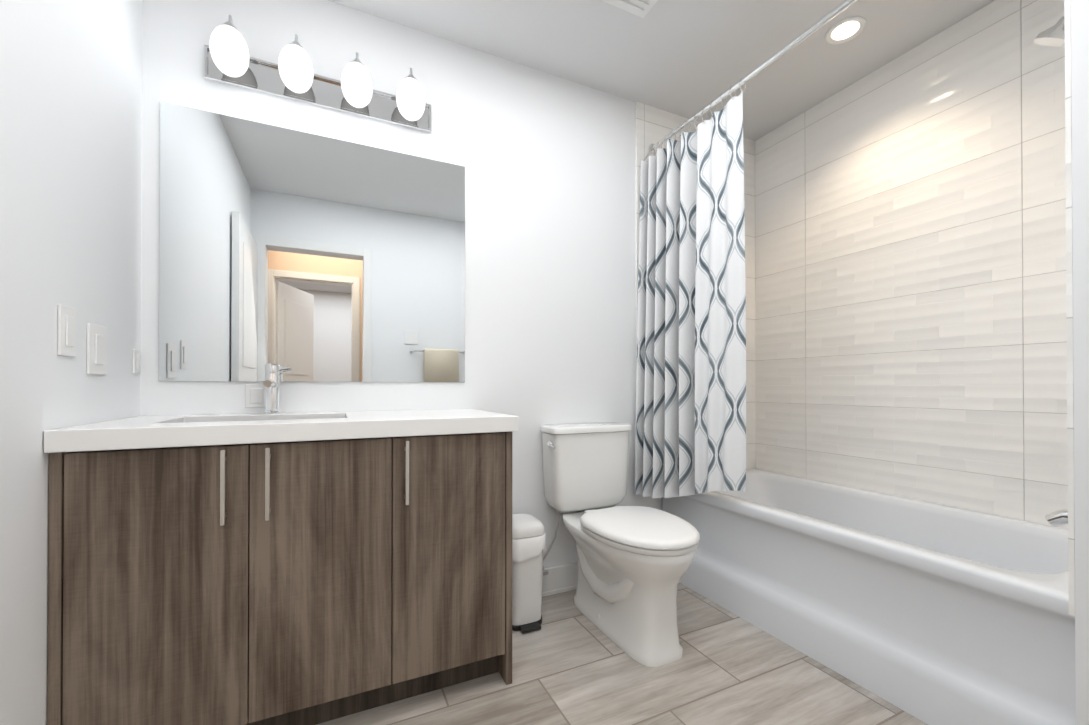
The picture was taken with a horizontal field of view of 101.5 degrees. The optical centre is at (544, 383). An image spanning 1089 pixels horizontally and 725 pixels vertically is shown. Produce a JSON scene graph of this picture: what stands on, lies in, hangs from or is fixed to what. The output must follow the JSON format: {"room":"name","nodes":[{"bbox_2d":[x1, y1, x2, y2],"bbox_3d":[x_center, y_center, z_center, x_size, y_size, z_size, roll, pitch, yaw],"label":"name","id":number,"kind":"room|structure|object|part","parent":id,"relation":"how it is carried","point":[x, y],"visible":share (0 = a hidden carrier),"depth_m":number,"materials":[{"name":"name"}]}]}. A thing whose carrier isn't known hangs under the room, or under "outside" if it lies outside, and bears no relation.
{"room":"bathroom","nodes":[
{"label":"bathroom","id":0,"kind":"room"},
{"bbox_2d":[0,0,142,724],"bbox_3d":[-0.935,-0.256,0.461,0.120,2.500,2.220,0,0,-25],"label":"wall","id":1,"kind":"structure","parent":0,"point":[70,146],"depth_m":1.02,"materials":[{"name":"white paint"}]},
{"bbox_2d":[57,304,75,356],"bbox_3d":[-1.153,-0.127,1.076,0.010,0.120,0.070,0,0,-25],"label":"switch","id":2,"kind":"object","parent":1,"relation":"attached to","point":[66,330],"visible":1,"depth_m":1.06,"materials":[{"name":"white plastic"}]},
{"bbox_2d":[87,323,106,374],"bbox_3d":[-1.216,-0.093,1.212,0.010,0.133,0.100,0,0,-25],"label":"light switch","id":3,"kind":"object","parent":1,"relation":"attached to","point":[96,349],"visible":1,"depth_m":1.20,"materials":[{"name":"white plastic"}]},
{"bbox_2d":[132,350,140,372],"bbox_3d":[-1.330,-0.072,1.454,0.010,0.075,0.055,0,0,-25],"label":"electrical outlet","id":4,"kind":"object","parent":1,"relation":"attached to","point":[136,361],"visible":1,"depth_m":1.44,"materials":[{"name":"white plastic"}]},
{"bbox_2d":[140,0,662,567],"bbox_3d":[-0.053,-0.245,2.168,3.170,2.500,0.120,0,0,-25],"label":"wall","id":5,"kind":"structure","parent":0,"point":[546,160],"depth_m":2.02,"materials":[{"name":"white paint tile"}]},
{"bbox_2d":[245,384,264,407],"bbox_3d":[-1.052,0.044,1.625,0.070,0.085,0.009,0,0,-25],"label":"outlet","id":6,"kind":"object","parent":5,"relation":"attached to","point":[254,395],"visible":0.81,"depth_m":1.62,"materials":[{"name":"white plastic"}]},
{"bbox_2d":[159,101,464,381],"bbox_3d":[-0.829,-0.483,1.734,1.055,0.950,0.006,0,0,-25],"label":"mirror","id":7,"kind":"object","parent":5,"relation":"attached to","point":[306,257],"visible":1,"depth_m":1.69,"materials":[{"name":"clear glass"}]},
{"bbox_2d":[204,15,430,132],"bbox_3d":[-0.809,-1.156,1.665,0.784,0.202,0.155,0,0,-25],"label":"sconce","id":8,"kind":"object","parent":5,"relation":"attached to","point":[290,75],"visible":1,"depth_m":1.65,"materials":[{"name":"white glass"}]},
{"bbox_2d":[542,562,577,596],"bbox_3d":[0.081,0.942,2.146,0.900,0.125,0.021,0,0,-25],"label":"baseboard","id":9,"kind":"structure","parent":5,"relation":"attached to","point":[559,579],"depth_m":2.12,"materials":[{"name":"white"}]},
{"bbox_2d":[636,102,755,469],"bbox_3d":[0.889,-0.478,2.540,0.890,2.030,0.010,0,0,-25],"label":"wall tile","id":10,"kind":"structure","parent":5,"relation":"attached to","point":[654,125],"depth_m":2.69,"materials":[{"name":"white tile"}]},
{"bbox_2d":[316,583,927,724],"bbox_3d":[0.419,1.048,1.156,3.170,0.100,2.340,0,0,-25],"label":"floor","id":11,"kind":"structure","parent":0,"point":[572,664],"depth_m":1.46,"materials":[{"name":"tile"}]},
{"bbox_2d":[44,364,518,724],"bbox_3d":[-0.716,0.463,1.475,1.140,1.074,0.558,0,0,-25],"label":"bathroom vanity","id":12,"kind":"object","parent":11,"relation":"on","point":[271,564],"visible":1,"depth_m":1.20,"materials":[{"name":"brown wood"}]},
{"bbox_2d":[44,409,518,452],"bbox_3d":[-0.718,0.132,1.481,1.140,0.050,0.550,0,0,-25],"label":"countertop","id":13,"kind":"structure","parent":12,"relation":"on","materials":[{"name":"white stone"}]},
{"bbox_2d":[263,364,288,413],"bbox_3d":[-0.948,0.017,1.562,0.080,0.181,0.153,0,0,-25],"label":"faucet","id":14,"kind":"object","parent":13,"relation":"on","point":[271,384],"depth_m":1.58,"materials":[{"name":"silver metal"}]},
{"bbox_2d":[512,514,545,632],"bbox_3d":[-0.100,0.787,1.898,0.187,0.430,0.236,0,0,-25],"label":"trash can","id":15,"kind":"object","parent":11,"relation":"on","point":[528,539],"visible":0.73,"depth_m":1.82,"materials":[{"name":"white plastic"}]},
{"bbox_3d":[-0.104,0.600,1.907,0.174,0.055,0.206,0,0,-25],"label":"lid","id":16,"kind":"part","parent":15,"relation":"part of","materials":[{"name":"white plastic"}]},
{"bbox_2d":[540,422,699,666],"bbox_3d":[0.312,0.597,1.852,0.451,0.810,0.745,0,0,-25],"label":"toilet","id":17,"kind":"object","parent":11,"relation":"on","point":[634,563],"visible":0.98,"depth_m":1.76,"materials":[{"name":"white ceramic"}]},
{"bbox_3d":[0.031,0.268,1.965,0.022,0.027,0.082,0,0,-25],"label":"lever","id":18,"kind":"part","parent":17,"relation":"part of","materials":[{"name":"silver metal"}]},
{"bbox_3d":[0.199,0.408,2.118,0.416,0.364,0.170,0,0,-25],"label":"tank","id":19,"kind":"part","parent":17,"relation":"part of","materials":[{"name":"white ceramic"}]},
{"bbox_3d":[0.201,0.210,2.114,0.432,0.032,0.181,0,0,-25],"label":"lid","id":20,"kind":"part","parent":17,"relation":"part of","materials":[{"name":"white ceramic"}]},
{"bbox_3d":[0.370,0.563,1.752,0.392,0.050,0.514,0,0,-25],"label":"seat","id":21,"kind":"part","parent":17,"relation":"part of","materials":[{"name":"white plastic"}]},
{"bbox_2d":[662,469,1075,724],"bbox_3d":[1.270,0.757,1.878,0.753,0.490,1.496,0,0,-25],"label":"bathtub","id":22,"kind":"object","parent":11,"relation":"on","point":[928,613],"visible":0.85,"depth_m":1.51,"materials":[{"name":"white ceramic"}]},
{"bbox_2d":[329,0,994,140],"bbox_3d":[0.419,-1.552,1.171,3.170,0.100,2.340,0,0,-25],"label":"ceiling","id":23,"kind":"structure","parent":0,"point":[686,58],"depth_m":1.94,"materials":[{"name":"white paint"}]},
{"bbox_2d":[602,0,657,17],"bbox_3d":[0.329,-1.489,1.609,0.300,0.020,0.300,0,0,-25],"label":"ceiling vent","id":24,"kind":"object","parent":23,"relation":"in","point":[641,8],"visible":1,"depth_m":1.74,"materials":[{"name":"white plastic"}]},
{"bbox_2d":[825,16,865,43],"bbox_3d":[1.273,-1.492,1.881,0.144,0.008,0.144,0,0,-25],"label":"recessed light","id":25,"kind":"object","parent":23,"relation":"in","point":[846,30],"visible":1,"depth_m":1.88,"materials":[{"name":"white plastic"}]},
{"bbox_2d":[635,0,856,497],"bbox_3d":[0.853,-0.362,1.683,0.181,1.857,1.509,0,0,-25],"label":"shower curtain","id":26,"kind":"object","parent":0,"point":[690,436],"visible":1,"depth_m":2.11,"materials":[{"name":"white fabric"}]},
{"bbox_3d":[0.900,-1.266,1.710,0.048,0.048,1.509,0,0,-25],"label":"curtain rail rod","id":27,"kind":"part","parent":26,"relation":"part of","materials":[{"name":"silver metal"}]},
{"bbox_2d":[755,258,755,301],"bbox_3d":[1.825,-0.248,1.758,0.120,2.500,2.220,0,0,-25],"label":"wall","id":28,"kind":"structure","parent":0,"point":[755,279],"depth_m":2.74,"materials":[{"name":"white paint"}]},
{"bbox_2d":[755,0,1067,528],"bbox_3d":[1.617,-0.481,2.048,0.010,2.030,1.499,0,0,-25],"label":"wall tile","id":29,"kind":"structure","parent":28,"relation":"attached to","point":[910,257],"depth_m":1.93,"materials":[{"name":"white tile"}]},
{"bbox_2d":[1071,0,1088,724],"bbox_3d":[1.723,-0.253,0.870,0.820,2.500,0.700,0,0,-25],"label":"wall","id":30,"kind":"structure","parent":0,"point":[1080,106],"depth_m":1.00,"materials":[{"name":"white paint"}]},
{"bbox_2d":[1064,0,1074,615],"bbox_3d":[1.567,-0.486,1.191,0.809,2.030,0.010,0,0,-25],"label":"wall tile","id":31,"kind":"structure","parent":30,"relation":"attached to","point":[1069,309],"depth_m":1.02,"materials":[{"name":"white tile"}]},
{"bbox_2d":[1033,16,1064,46],"bbox_3d":[1.558,-1.082,1.297,0.084,0.138,0.183,0,0,-25],"label":"shower head","id":32,"kind":"object","parent":31,"relation":"attached to","point":[1053,36],"visible":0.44,"depth_m":1.33},
{"bbox_2d":[1045,509,1067,526],"bbox_3d":[1.562,0.390,1.280,0.068,0.078,0.165,0,0,-25],"label":"tub spout","id":33,"kind":"object","parent":31,"relation":"attached to","point":[1059,517],"visible":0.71,"depth_m":1.32,"materials":[{"name":"silver metal"}]}
]}

